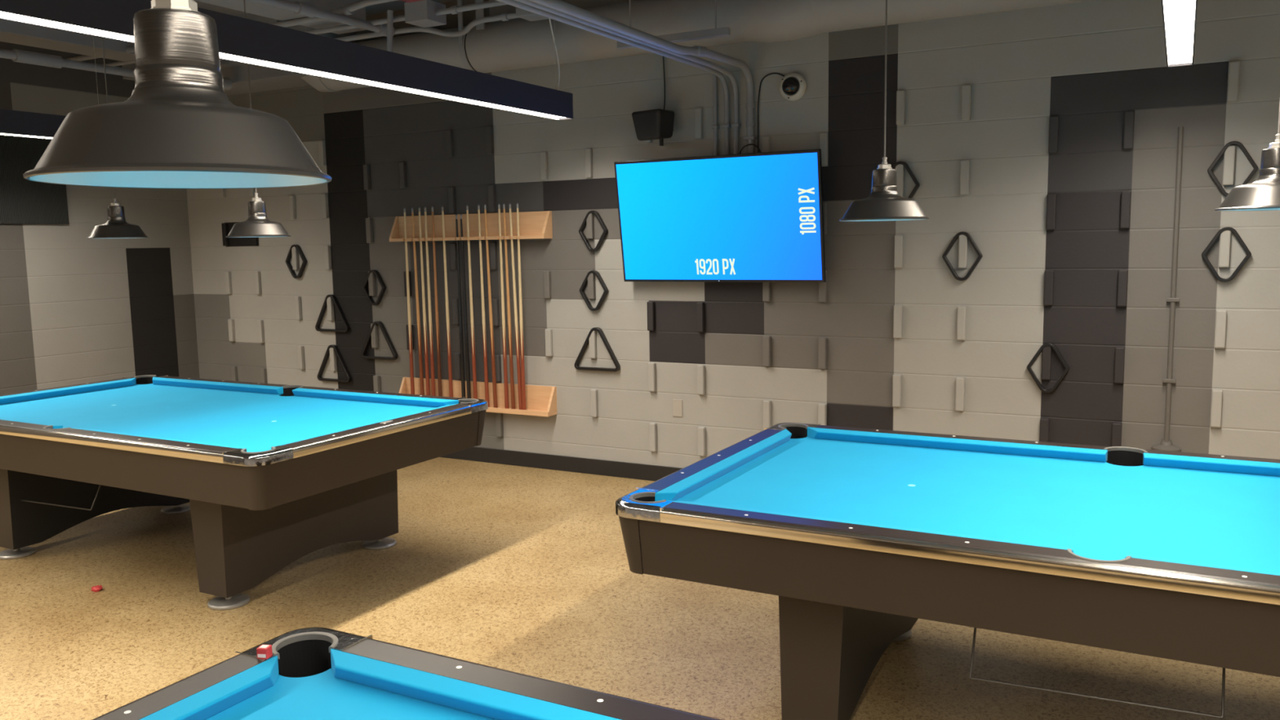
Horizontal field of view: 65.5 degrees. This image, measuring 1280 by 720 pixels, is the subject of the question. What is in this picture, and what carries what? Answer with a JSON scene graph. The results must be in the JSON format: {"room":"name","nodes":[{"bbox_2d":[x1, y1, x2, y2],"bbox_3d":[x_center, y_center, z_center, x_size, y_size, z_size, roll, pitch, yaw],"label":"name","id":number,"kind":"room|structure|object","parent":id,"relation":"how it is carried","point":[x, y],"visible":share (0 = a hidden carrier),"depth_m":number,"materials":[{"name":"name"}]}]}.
{"room":"games hall","nodes":[
{"label":"games hall","id":0,"kind":"room"},
{"bbox_2d":[0,41,199,395],"bbox_3d":[-6.244,-0.502,4.612,0.200,3.320,9.400,3,8,28],"label":"wall","id":1,"kind":"structure","parent":0,"point":[75,308],"depth_m":7.86,"materials":[{"name":"paint"}]},
{"bbox_2d":[0,134,69,224],"bbox_3d":[-4.882,-1.322,6.825,0.026,0.760,1.900,3,8,28],"label":"panel","id":2,"kind":"object","parent":1,"relation":"attached to","point":[22,200],"visible":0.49,"depth_m":7.39,"materials":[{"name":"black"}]},
{"bbox_2d":[121,13,288,80],"bbox_3d":[-3.381,-2.413,7.656,1.790,0.335,0.100,3,8,28],"label":"trim","id":3,"kind":"structure","parent":1,"relation":"attached to","point":[225,63],"depth_m":7.45,"materials":[{"name":"paint"}]},
{"bbox_2d":[193,0,457,15],"bbox_3d":[-0.583,-1.959,1.340,13.140,0.150,9.800,3,8,28],"label":"ceiling","id":4,"kind":"structure","parent":0,"point":[398,5],"depth_m":7.18,"materials":[{"name":"paint"}]},
{"bbox_2d":[0,35,98,139],"bbox_3d":[-5.385,-1.608,3.831,0.104,0.970,7.106,3,8,28],"label":"linear pendant light","id":5,"kind":"object","parent":4,"relation":"hanging from","point":[12,122],"visible":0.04,"depth_m":6.42,"materials":[{"name":"grey metal"}]},
{"bbox_2d":[0,18,135,63],"bbox_3d":[-5.709,-1.940,3.834,0.320,0.300,8.870,3,8,28],"label":"trim","id":6,"kind":"structure","parent":4,"relation":"attached to","point":[11,31],"depth_m":6.84,"materials":[{"name":"grey paint"}]},
{"bbox_2d":[0,48,134,77],"bbox_3d":[-5.527,-1.629,3.734,0.081,0.081,8.400,3,8,28],"label":"ceiling pipe","id":7,"kind":"object","parent":6,"relation":"hanging from","point":[16,55],"visible":0.75,"depth_m":6.65,"materials":[{"name":"grey metal"}]},
{"bbox_2d":[66,0,398,61],"bbox_3d":[-2.564,-2.195,6.565,4.001,0.079,0.096,3,8,29],"label":"ceiling pipe","id":8,"kind":"object","parent":6,"relation":"attached to","point":[348,10],"visible":0.53,"depth_m":6.29,"materials":[{"name":"grey metal"}]},
{"bbox_2d":[400,0,422,2],"bbox_3d":[-1.300,-2.125,5.710,0.240,0.080,0.180,3,8,28],"label":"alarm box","id":9,"kind":"object","parent":8,"relation":"attached to","point":[406,1],"visible":1,"depth_m":5.79,"materials":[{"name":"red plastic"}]},
{"bbox_2d":[99,0,507,66],"bbox_3d":[-2.416,-2.187,6.734,4.100,0.049,0.049,3,8,28],"label":"ceiling pipe","id":10,"kind":"object","parent":6,"relation":"attached to","point":[456,9],"visible":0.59,"depth_m":6.24,"materials":[{"name":"grey metal"}]},
{"bbox_2d":[249,0,395,36],"bbox_3d":[-3.667,-1.680,2.793,0.075,0.075,8.540,3,8,28],"label":"ceiling pipe","id":11,"kind":"object","parent":10,"relation":"attached to","point":[300,8],"visible":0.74,"depth_m":5.98,"materials":[{"name":"grey metal"}]},
{"bbox_2d":[386,9,393,52],"bbox_3d":[-1.564,-2.050,6.218,0.056,0.263,0.036,3,8,28],"label":"ceiling pipe","id":12,"kind":"object","parent":10,"relation":"attached to","point":[389,13],"visible":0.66,"depth_m":6.20,"materials":[{"name":"grey metal"}]},
{"bbox_2d":[404,0,446,27],"bbox_3d":[-1.326,-2.141,6.146,0.180,0.120,0.180,3,8,28],"label":"junction box","id":13,"kind":"object","parent":10,"relation":"attached to","point":[420,13],"visible":0.98,"depth_m":6.08,"materials":[{"name":"grey paint"}]},
{"bbox_2d":[133,12,519,69],"bbox_3d":[-2.404,-2.183,6.990,3.880,0.076,0.159,2,8,26],"label":"ceiling pipe","id":14,"kind":"object","parent":6,"relation":"attached to","point":[504,16],"visible":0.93,"depth_m":6.45,"materials":[{"name":"grey metal"}]},
{"bbox_2d":[222,77,232,89],"bbox_3d":[-3.185,-2.180,7.375,0.089,0.312,0.294,3,8,28],"label":"ceiling pipe","id":15,"kind":"object","parent":14,"relation":"attached to","point":[227,82],"visible":0.09,"depth_m":7.47,"materials":[{"name":"grey metal"}]},
{"bbox_2d":[515,7,548,21],"bbox_3d":[-0.657,-2.137,6.080,0.140,0.085,0.160,3,8,28],"label":"junction box","id":16,"kind":"object","parent":14,"relation":"attached to","point":[521,13],"visible":0.45,"depth_m":6.04,"materials":[{"name":"grey paint"}]},
{"bbox_2d":[86,36,148,238],"bbox_3d":[-2.827,-1.476,5.261,0.298,1.652,0.298,1,7,19],"label":"pendant lamp","id":17,"kind":"object","parent":4,"relation":"hanging from","point":[116,226],"visible":1,"depth_m":5.28,"materials":[{"name":"grey metal"}]},
{"bbox_2d":[22,0,331,188],"bbox_3d":[-0.500,-1.010,0.969,0.298,1.649,0.298,4,9,38],"label":"pendant lamp","id":18,"kind":"object","parent":4,"relation":"hanging from","point":[179,127],"visible":1,"depth_m":1.00,"materials":[{"name":"grey metal"}]},
{"bbox_2d":[226,0,290,237],"bbox_3d":[-1.872,-1.426,4.747,0.298,1.664,0.298,1,7,19],"label":"pendant lamp","id":19,"kind":"object","parent":4,"relation":"hanging from","point":[257,224],"visible":1,"depth_m":4.76,"materials":[{"name":"grey metal"}]},
{"bbox_2d":[195,0,366,34],"bbox_3d":[-4.072,-1.881,2.931,0.260,0.260,8.840,3,8,28],"label":"trim","id":20,"kind":"structure","parent":4,"relation":"attached to","point":[252,7],"depth_m":6.31,"materials":[{"name":"grey paint"}]},
{"bbox_2d":[0,0,573,119],"bbox_3d":[-2.320,-1.512,2.585,0.104,0.970,7.826,3,8,28],"label":"linear pendant light","id":21,"kind":"object","parent":4,"relation":"hanging from","point":[240,39],"visible":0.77,"depth_m":4.26,"materials":[{"name":"grey metal"}]},
{"bbox_2d":[475,0,484,30],"bbox_3d":[-1.046,-2.321,6.480,0.060,0.320,0.010,3,8,28],"label":"strap hanger","id":22,"kind":"object","parent":4,"relation":"hanging from","point":[479,12],"visible":0.56,"depth_m":6.48,"materials":[{"name":"grey paint"}]},
{"bbox_2d":[617,0,730,48],"bbox_3d":[0.178,-2.100,5.606,0.700,0.595,0.042,3,8,28],"label":"channel","id":23,"kind":"object","parent":4,"relation":"hanging from","point":[725,31],"visible":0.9,"depth_m":5.56,"materials":[{"name":"grey paint"}]},
{"bbox_2d":[301,0,1097,92],"bbox_3d":[2.230,-2.067,4.940,11.016,0.587,0.354,3,8,28],"label":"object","id":24,"kind":"structure","parent":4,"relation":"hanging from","point":[516,43],"depth_m":5.93,"materials":[{"name":"grey paint"}]},
{"bbox_2d":[839,0,929,221],"bbox_3d":[0.819,-1.301,3.296,0.298,1.661,0.298,1,7,19],"label":"pendant lamp","id":25,"kind":"object","parent":4,"relation":"hanging from","point":[884,203],"visible":1,"depth_m":3.32,"materials":[{"name":"grey metal"}]},
{"bbox_2d":[1160,0,1197,66],"bbox_3d":[0.573,-1.377,1.025,0.104,0.970,7.826,3,8,28],"label":"linear pendant light","id":26,"kind":"object","parent":4,"relation":"hanging from","point":[1179,16],"visible":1,"depth_m":3.75,"materials":[{"name":"grey plastic"}]},
{"bbox_2d":[1214,102,1279,211],"bbox_3d":[1.811,-1.256,2.761,0.298,1.658,0.298,4,9,38],"label":"pendant lamp","id":27,"kind":"object","parent":4,"relation":"hanging from","point":[1264,193],"visible":1,"depth_m":2.81,"materials":[{"name":"grey metal"}]},
{"bbox_2d":[0,457,1279,719],"bbox_3d":[-0.524,1.487,1.747,13.140,0.150,9.800,3,8,28],"label":"floor","id":28,"kind":"structure","parent":0,"point":[517,569],"depth_m":4.22,"materials":[{"name":"carpet"}]},
{"bbox_2d":[90,585,102,591],"bbox_3d":[-2.576,1.083,4.717,0.051,0.025,0.045,3,8,28],"label":"wrapper","id":29,"kind":"object","parent":28,"relation":"on","point":[95,588],"visible":1,"depth_m":4.71,"materials":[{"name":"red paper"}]},
{"bbox_2d":[0,374,488,610],"bbox_3d":[-2.374,0.626,5.291,2.818,0.790,1.548,3,8,28],"label":"pool table","id":30,"kind":"object","parent":28,"relation":"on","point":[271,476],"visible":1,"depth_m":4.79,"materials":[{"name":"blue fabric"}]},
{"bbox_2d":[0,417,62,428],"bbox_3d":[-3.269,0.304,4.981,1.187,0.042,0.049,3,8,28],"label":"cushion","id":31,"kind":"object","parent":30,"relation":"on","point":[51,426],"depth_m":4.76,"materials":[{"name":"blue fabric"}]},
{"bbox_2d":[0,377,136,404],"bbox_3d":[-3.519,0.205,5.861,0.049,0.042,1.225,3,8,28],"label":"cushion","id":32,"kind":"object","parent":30,"relation":"on","point":[129,382],"depth_m":5.97,"materials":[{"name":"blue fabric"}]},
{"bbox_2d":[71,427,244,448],"bbox_3d":[-2.119,0.358,4.361,1.187,0.042,0.049,3,8,28],"label":"cushion","id":33,"kind":"object","parent":30,"relation":"on","point":[193,442],"depth_m":4.32,"materials":[{"name":"blue fabric"}]},
{"bbox_2d":[152,377,283,394],"bbox_3d":[-2.641,0.158,6.133,1.187,0.042,0.049,3,8,28],"label":"cushion","id":34,"kind":"object","parent":30,"relation":"on","point":[223,386],"depth_m":6.09,"materials":[{"name":"blue fabric"}]},
{"bbox_2d":[274,404,455,446],"bbox_3d":[-1.241,0.311,4.633,0.049,0.042,1.225,3,8,28],"label":"cushion","id":35,"kind":"object","parent":30,"relation":"on","point":[447,406],"depth_m":4.54,"materials":[{"name":"blue fabric"}]},
{"bbox_2d":[292,387,458,407],"bbox_3d":[-1.490,0.211,5.513,1.187,0.042,0.049,3,8,28],"label":"cushion","id":36,"kind":"object","parent":30,"relation":"on","point":[302,393],"depth_m":5.49,"materials":[{"name":"blue fabric"}]},
{"bbox_2d":[92,626,720,719],"bbox_3d":[0.147,1.104,0.883,2.818,0.790,1.548,3,8,28],"label":"pool table","id":37,"kind":"object","parent":28,"relation":"on","point":[313,673],"visible":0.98,"depth_m":1.86,"materials":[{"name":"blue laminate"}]},
{"bbox_2d":[139,655,279,719],"bbox_3d":[-0.998,0.682,1.454,0.049,0.042,1.225,3,8,28],"label":"cushion","id":38,"kind":"object","parent":37,"relation":"on","point":[226,696],"depth_m":1.85,"materials":[{"name":"blue fabric"}]},
{"bbox_2d":[256,644,272,659],"bbox_3d":[-0.749,0.582,1.983,0.022,0.022,0.023,0,7,8],"label":"cube","id":39,"kind":"object","parent":37,"relation":"on","point":[264,651],"visible":1,"depth_m":1.97,"materials":[{"name":"red paper"}]},
{"bbox_2d":[330,648,621,719],"bbox_3d":[-0.120,0.635,1.726,1.187,0.042,0.049,3,8,28],"label":"cushion","id":40,"kind":"object","parent":37,"relation":"on","point":[430,691],"depth_m":1.85,"materials":[{"name":"blue fabric"}]},
{"bbox_2d":[615,422,1279,719],"bbox_3d":[1.507,0.809,3.189,2.818,0.790,1.548,3,8,28],"label":"pool table","id":41,"kind":"object","parent":28,"relation":"on","point":[860,535],"visible":1,"depth_m":3.00,"materials":[{"name":"blue fabric"}]},
{"bbox_2d":[654,428,791,501],"bbox_3d":[0.362,0.387,3.760,0.049,0.042,1.225,3,8,28],"label":"cushion","id":42,"kind":"object","parent":41,"relation":"on","point":[686,487],"depth_m":3.64,"materials":[{"name":"blue fabric"}]},
{"bbox_2d":[673,501,1073,552],"bbox_3d":[0.612,0.487,2.879,1.187,0.042,0.049,3,8,28],"label":"cushion","id":43,"kind":"object","parent":41,"relation":"on","point":[685,503],"depth_m":2.82,"materials":[{"name":"blue fabric"}]},
{"bbox_2d":[807,426,1107,462],"bbox_3d":[1.240,0.340,4.032,1.187,0.042,0.049,3,8,28],"label":"cushion","id":44,"kind":"object","parent":41,"relation":"on","point":[993,447],"depth_m":3.99,"materials":[{"name":"blue fabric"}]},
{"bbox_2d":[1124,554,1279,575],"bbox_3d":[1.762,0.541,2.259,1.187,0.042,0.049,3,8,28],"label":"cushion","id":45,"kind":"object","parent":41,"relation":"on","point":[1199,565],"depth_m":2.44,"materials":[{"name":"blue fabric"}]},
{"bbox_2d":[1142,453,1279,476],"bbox_3d":[2.390,0.394,3.412,1.187,0.042,0.049,3,8,28],"label":"cushion","id":46,"kind":"object","parent":41,"relation":"on","point":[1240,467],"depth_m":3.58,"materials":[{"name":"blue fabric"}]},
{"bbox_2d":[186,0,1279,467],"bbox_3d":[1.722,-0.767,5.718,12.740,3.320,0.232,3,8,28],"label":"wall","id":47,"kind":"structure","parent":0,"point":[1047,136],"depth_m":5.86,"materials":[{"name":"paint"}]},
{"bbox_2d":[220,25,355,96],"bbox_3d":[-3.147,-2.376,7.831,2.040,0.458,0.420,3,8,28],"label":"trim","id":48,"kind":"structure","parent":47,"relation":"attached to","point":[262,78],"depth_m":7.55,"materials":[{"name":"paint"}]},
{"bbox_2d":[285,244,306,278],"bbox_3d":[-2.784,-0.798,8.053,0.214,0.274,0.034,3,8,28],"label":"ball rack","id":49,"kind":"object","parent":47,"relation":"attached to","point":[298,247],"visible":1,"depth_m":8.04,"materials":[{"name":"black plastic"}]},
{"bbox_2d":[315,294,350,332],"bbox_3d":[-2.459,-0.374,7.930,0.349,0.296,0.034,3,8,28],"label":"ball rack","id":50,"kind":"object","parent":47,"relation":"attached to","point":[333,297],"visible":1,"depth_m":7.90,"materials":[{"name":"black plastic"}]},
{"bbox_2d":[317,344,351,382],"bbox_3d":[-2.459,0.024,7.981,0.349,0.296,0.034,3,8,28],"label":"ball rack","id":51,"kind":"object","parent":47,"relation":"attached to","point":[335,347],"visible":1,"depth_m":7.96,"materials":[{"name":"black plastic"}]},
{"bbox_2d":[362,270,386,305],"bbox_3d":[-2.053,-0.559,7.685,0.214,0.274,0.034,3,8,28],"label":"ball rack","id":52,"kind":"object","parent":47,"relation":"attached to","point":[376,273],"visible":1,"depth_m":7.67,"materials":[{"name":"black plastic"}]},
{"bbox_2d":[361,320,397,359],"bbox_3d":[-2.030,-0.154,7.724,0.349,0.296,0.034,3,8,28],"label":"ball rack","id":53,"kind":"object","parent":47,"relation":"attached to","point":[380,323],"visible":1,"depth_m":7.70,"materials":[{"name":"black plastic"}]},
{"bbox_2d":[389,210,552,241],"bbox_3d":[-1.244,-0.957,7.154,1.390,0.188,0.106,3,8,28],"label":"cue rack","id":54,"kind":"object","parent":47,"relation":"attached to","point":[532,224],"visible":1,"depth_m":7.14,"materials":[{"name":"brown wood"}]},
{"bbox_2d":[389,235,552,241],"bbox_3d":[-1.242,-0.875,7.163,1.390,0.022,0.106,3,8,28],"label":"shelf","id":55,"kind":"object","parent":54,"relation":"attached to","point":[392,237],"depth_m":7.17,"materials":[{"name":"brown wood"}]},
{"bbox_2d":[398,377,556,417],"bbox_3d":[-1.226,0.263,7.293,1.390,0.197,0.118,3,8,28],"label":"cue rack","id":56,"kind":"object","parent":47,"relation":"attached to","point":[540,401],"visible":0.56,"depth_m":7.16,"materials":[{"name":"brown wood"}]},
{"bbox_2d":[403,207,414,394],"bbox_3d":[-1.734,-0.406,7.463,0.030,1.460,0.030,3,9,28],"label":"pool cue","id":57,"kind":"object","parent":56,"relation":"on","point":[411,351],"visible":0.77,"depth_m":7.46,"materials":[{"name":"brown wood"}]},
{"bbox_2d":[411,207,424,395],"bbox_3d":[-1.659,-0.403,7.422,0.030,1.460,0.030,2,8,28],"label":"pool cue","id":58,"kind":"object","parent":56,"relation":"on","point":[420,348],"visible":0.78,"depth_m":7.42,"materials":[{"name":"brown wood"}]},
{"bbox_2d":[417,206,430,395],"bbox_3d":[-1.606,-0.400,7.394,0.030,1.460,0.030,3,8,28],"label":"pool cue","id":59,"kind":"object","parent":56,"relation":"on","point":[425,340],"visible":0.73,"depth_m":7.40,"materials":[{"name":"brown wood"}]},
{"bbox_2d":[424,206,435,395],"bbox_3d":[-1.559,-0.398,7.368,0.030,1.460,0.030,3,8,28],"label":"pool cue","id":60,"kind":"object","parent":56,"relation":"on","point":[431,344],"visible":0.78,"depth_m":7.37,"materials":[{"name":"brown wood"}]},
{"bbox_2d":[431,206,442,396],"bbox_3d":[-1.502,-0.395,7.336,0.030,1.460,0.030,3,9,28],"label":"pool cue","id":61,"kind":"object","parent":56,"relation":"on","point":[437,338],"visible":0.8,"depth_m":7.34,"materials":[{"name":"brown wood"}]},
{"bbox_2d":[441,205,453,397],"bbox_3d":[-1.414,-0.391,7.289,0.030,1.460,0.030,3,8,28],"label":"pool cue","id":62,"kind":"object","parent":56,"relation":"on","point":[448,336],"visible":0.83,"depth_m":7.29,"materials":[{"name":"brown wood"}]},
{"bbox_2d":[455,213,466,398],"bbox_3d":[-1.309,-0.355,7.236,0.030,1.397,0.030,3,9,28],"label":"pool cue","id":63,"kind":"object","parent":56,"relation":"on","point":[461,344],"visible":0.84,"depth_m":7.24,"materials":[{"name":"brown wood"}]},
{"bbox_2d":[460,213,471,398],"bbox_3d":[-1.268,-0.353,7.215,0.030,1.397,0.030,3,8,28],"label":"pool cue","id":64,"kind":"object","parent":56,"relation":"on","point":[466,338],"visible":0.8,"depth_m":7.22,"materials":[{"name":"brown wood"}]},
{"bbox_2d":[466,204,477,399],"bbox_3d":[-1.218,-0.382,7.183,0.030,1.460,0.030,3,8,28],"label":"pool cue","id":65,"kind":"object","parent":56,"relation":"on","point":[473,342],"visible":0.83,"depth_m":7.19,"materials":[{"name":"brown wood"}]},
{"bbox_2d":[477,204,489,407],"bbox_3d":[-1.126,-0.378,7.135,0.030,1.460,0.030,2,8,28],"label":"pool cue","id":66,"kind":"object","parent":56,"relation":"on","point":[484,337],"visible":0.88,"depth_m":7.14,"materials":[{"name":"brown wood"}]},
{"bbox_2d":[484,204,497,408],"bbox_3d":[-1.069,-0.375,7.104,0.030,1.460,0.030,2,8,28],"label":"pool cue","id":67,"kind":"object","parent":56,"relation":"on","point":[491,334],"visible":1,"depth_m":7.11,"materials":[{"name":"brown wood"}]},
{"bbox_2d":[497,203,509,408],"bbox_3d":[-0.972,-0.370,7.050,0.030,1.460,0.030,3,8,28],"label":"pool cue","id":68,"kind":"object","parent":56,"relation":"on","point":[504,333],"visible":1,"depth_m":7.06,"materials":[{"name":"brown wood"}]},
{"bbox_2d":[502,203,515,408],"bbox_3d":[-0.928,-0.368,7.028,0.030,1.460,0.030,2,8,28],"label":"pool cue","id":69,"kind":"object","parent":56,"relation":"on","point":[509,331],"visible":1,"depth_m":7.03,"materials":[{"name":"brown wood"}]},
{"bbox_2d":[508,203,521,409],"bbox_3d":[-0.877,-0.366,6.999,0.030,1.460,0.030,1,8,28],"label":"pool cue","id":70,"kind":"object","parent":56,"relation":"on","point":[517,336],"visible":0.99,"depth_m":7.00,"materials":[{"name":"brown wood"}]},
{"bbox_2d":[516,203,525,409],"bbox_3d":[-0.837,-0.364,6.978,0.030,1.460,0.030,3,9,28],"label":"pool cue","id":71,"kind":"object","parent":56,"relation":"on","point":[522,344],"visible":1,"depth_m":6.99,"materials":[{"name":"brown wood"}]},
{"bbox_2d":[489,406,556,416],"bbox_3d":[-1.222,0.350,7.308,1.390,0.022,0.106,3,8,28],"label":"shelf","id":72,"kind":"object","parent":56,"relation":"attached to","point":[530,411],"depth_m":7.05,"materials":[{"name":"brown wood"}]},
{"bbox_2d":[440,446,683,480],"bbox_3d":[1.712,0.838,5.825,12.728,0.108,0.012,3,8,28],"label":"baseboard","id":73,"kind":"structure","parent":47,"relation":"attached to","point":[562,463],"depth_m":7.02,"materials":[{"name":"black rubber"}]},
{"bbox_2d":[578,210,608,251],"bbox_3d":[-0.315,-0.869,6.698,0.214,0.274,0.034,3,8,28],"label":"ball rack","id":74,"kind":"object","parent":47,"relation":"attached to","point":[596,213],"visible":1,"depth_m":6.68,"materials":[{"name":"black plastic"}]},
{"bbox_2d":[579,270,608,311],"bbox_3d":[-0.313,-0.471,6.748,0.214,0.274,0.034,3,8,28],"label":"ball rack","id":75,"kind":"object","parent":47,"relation":"attached to","point":[590,307],"visible":1,"depth_m":6.73,"materials":[{"name":"black plastic"}]},
{"bbox_2d":[573,327,620,371],"bbox_3d":[-0.296,-0.076,6.789,0.349,0.296,0.034,3,8,28],"label":"ball rack","id":76,"kind":"object","parent":47,"relation":"attached to","point":[610,350],"visible":1,"depth_m":6.76,"materials":[{"name":"black plastic"}]},
{"bbox_2d":[496,0,731,155],"bbox_3d":[-1.546,-0.997,2.332,0.050,0.580,8.800,3,8,28],"label":"conduit","id":77,"kind":"object","parent":47,"relation":"attached to","point":[726,126],"visible":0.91,"depth_m":5.17,"materials":[{"name":"grey metal"}]},
{"bbox_2d":[514,0,741,154],"bbox_3d":[-1.491,-0.994,2.302,0.050,0.580,8.800,3,8,28],"label":"conduit","id":78,"kind":"object","parent":47,"relation":"attached to","point":[735,125],"visible":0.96,"depth_m":5.50,"materials":[{"name":"grey metal"}]},
{"bbox_2d":[528,0,756,153],"bbox_3d":[-1.407,-1.007,2.256,0.069,0.613,8.802,3,8,28],"label":"conduit","id":79,"kind":"object","parent":47,"relation":"attached to","point":[557,5],"visible":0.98,"depth_m":5.05,"materials":[{"name":"grey metal"}]},
{"bbox_2d":[631,108,674,146],"bbox_3d":[0.111,-1.461,6.279,0.228,0.210,0.249,5,9,40],"label":"wall speaker","id":80,"kind":"object","parent":47,"relation":"attached to","point":[658,123],"visible":1,"depth_m":6.19,"materials":[{"name":"black plastic"}]},
{"bbox_2d":[662,56,665,109],"bbox_3d":[0.153,-1.779,6.306,0.017,0.417,0.054,-1,7,-1],"label":"cable","id":81,"kind":"object","parent":47,"relation":"attached to","point":[663,56],"visible":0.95,"depth_m":6.32,"materials":[{"name":"black plastic"}]},
{"bbox_2d":[672,399,682,417],"bbox_3d":[0.249,0.317,6.559,0.070,0.115,0.006,3,8,28],"label":"cover plate","id":82,"kind":"object","parent":47,"relation":"attached to","point":[677,403],"visible":1,"depth_m":6.56,"materials":[{"name":"grey plastic"}]},
{"bbox_2d":[711,74,719,155],"bbox_3d":[0.469,-1.489,6.189,0.040,0.585,0.042,3,8,28],"label":"conduit","id":83,"kind":"object","parent":47,"relation":"attached to","point":[714,126],"visible":0.83,"depth_m":6.17,"materials":[{"name":"grey metal"}]},
{"bbox_2d":[613,148,826,282],"bbox_3d":[0.485,-0.869,6.158,1.362,0.772,0.200,3,8,28],"label":"television","id":84,"kind":"object","parent":47,"relation":"attached to","point":[753,217],"visible":1,"depth_m":6.09,"materials":[{"name":"black plastic"}]},
{"bbox_2d":[739,143,760,153],"bbox_3d":[0.667,-1.245,6.065,0.173,0.144,0.008,3,8,28],"label":"cable","id":85,"kind":"object","parent":84,"relation":"attached to","point":[748,144],"visible":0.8,"depth_m":6.05,"materials":[{"name":"black plastic"}]},
{"bbox_2d":[779,72,806,101],"bbox_3d":[0.897,-1.627,5.906,0.162,0.162,0.097,3,8,28],"label":"dome camera","id":86,"kind":"object","parent":47,"relation":"attached to","point":[793,86],"visible":1,"depth_m":5.88,"materials":[{"name":"grey plastic"}]},
{"bbox_2d":[757,72,784,152],"bbox_3d":[0.802,-1.458,6.026,0.192,0.551,0.008,3,8,28],"label":"cable","id":87,"kind":"object","parent":86,"relation":"attached to","point":[771,73],"visible":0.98,"depth_m":6.05,"materials":[{"name":"black plastic"}]},
{"bbox_2d":[892,161,919,198],"bbox_3d":[1.492,-0.999,5.697,0.214,0.274,0.034,3,8,28],"label":"ball rack","id":88,"kind":"object","parent":47,"relation":"attached to","point":[906,166],"visible":0.44,"depth_m":5.65,"materials":[{"name":"black plastic"}]},
{"bbox_2d":[942,231,982,280],"bbox_3d":[1.808,-0.582,5.577,0.214,0.274,0.034,3,8,28],"label":"ball rack","id":89,"kind":"object","parent":47,"relation":"attached to","point":[956,237],"visible":1,"depth_m":5.56,"materials":[{"name":"black plastic"}]},
{"bbox_2d":[1026,342,1069,392],"bbox_3d":[2.227,0.043,5.428,0.214,0.274,0.034,3,8,28],"label":"ball rack","id":90,"kind":"object","parent":47,"relation":"attached to","point":[1042,388],"visible":1,"depth_m":5.41,"materials":[{"name":"black plastic"}]},
{"bbox_2d":[1151,126,1183,452],"bbox_3d":[2.728,-0.342,5.086,0.140,1.670,0.071,3,8,28],"label":"conduit","id":91,"kind":"object","parent":47,"relation":"attached to","point":[1166,444],"visible":0.91,"depth_m":5.10,"materials":[{"name":"grey metal"}]},
{"bbox_2d":[1201,226,1251,282],"bbox_3d":[2.931,-0.527,4.972,0.214,0.274,0.034,3,8,28],"label":"ball rack","id":92,"kind":"object","parent":47,"relation":"attached to","point":[1245,260],"visible":1,"depth_m":4.96,"materials":[{"name":"black plastic"}]},
{"bbox_2d":[1207,141,1257,196],"bbox_3d":[2.931,-0.943,4.919,0.214,0.274,0.034,3,8,28],"label":"ball rack","id":93,"kind":"object","parent":47,"relation":"attached to","point":[1239,144],"visible":0.8,"depth_m":4.90,"materials":[{"name":"black plastic"}]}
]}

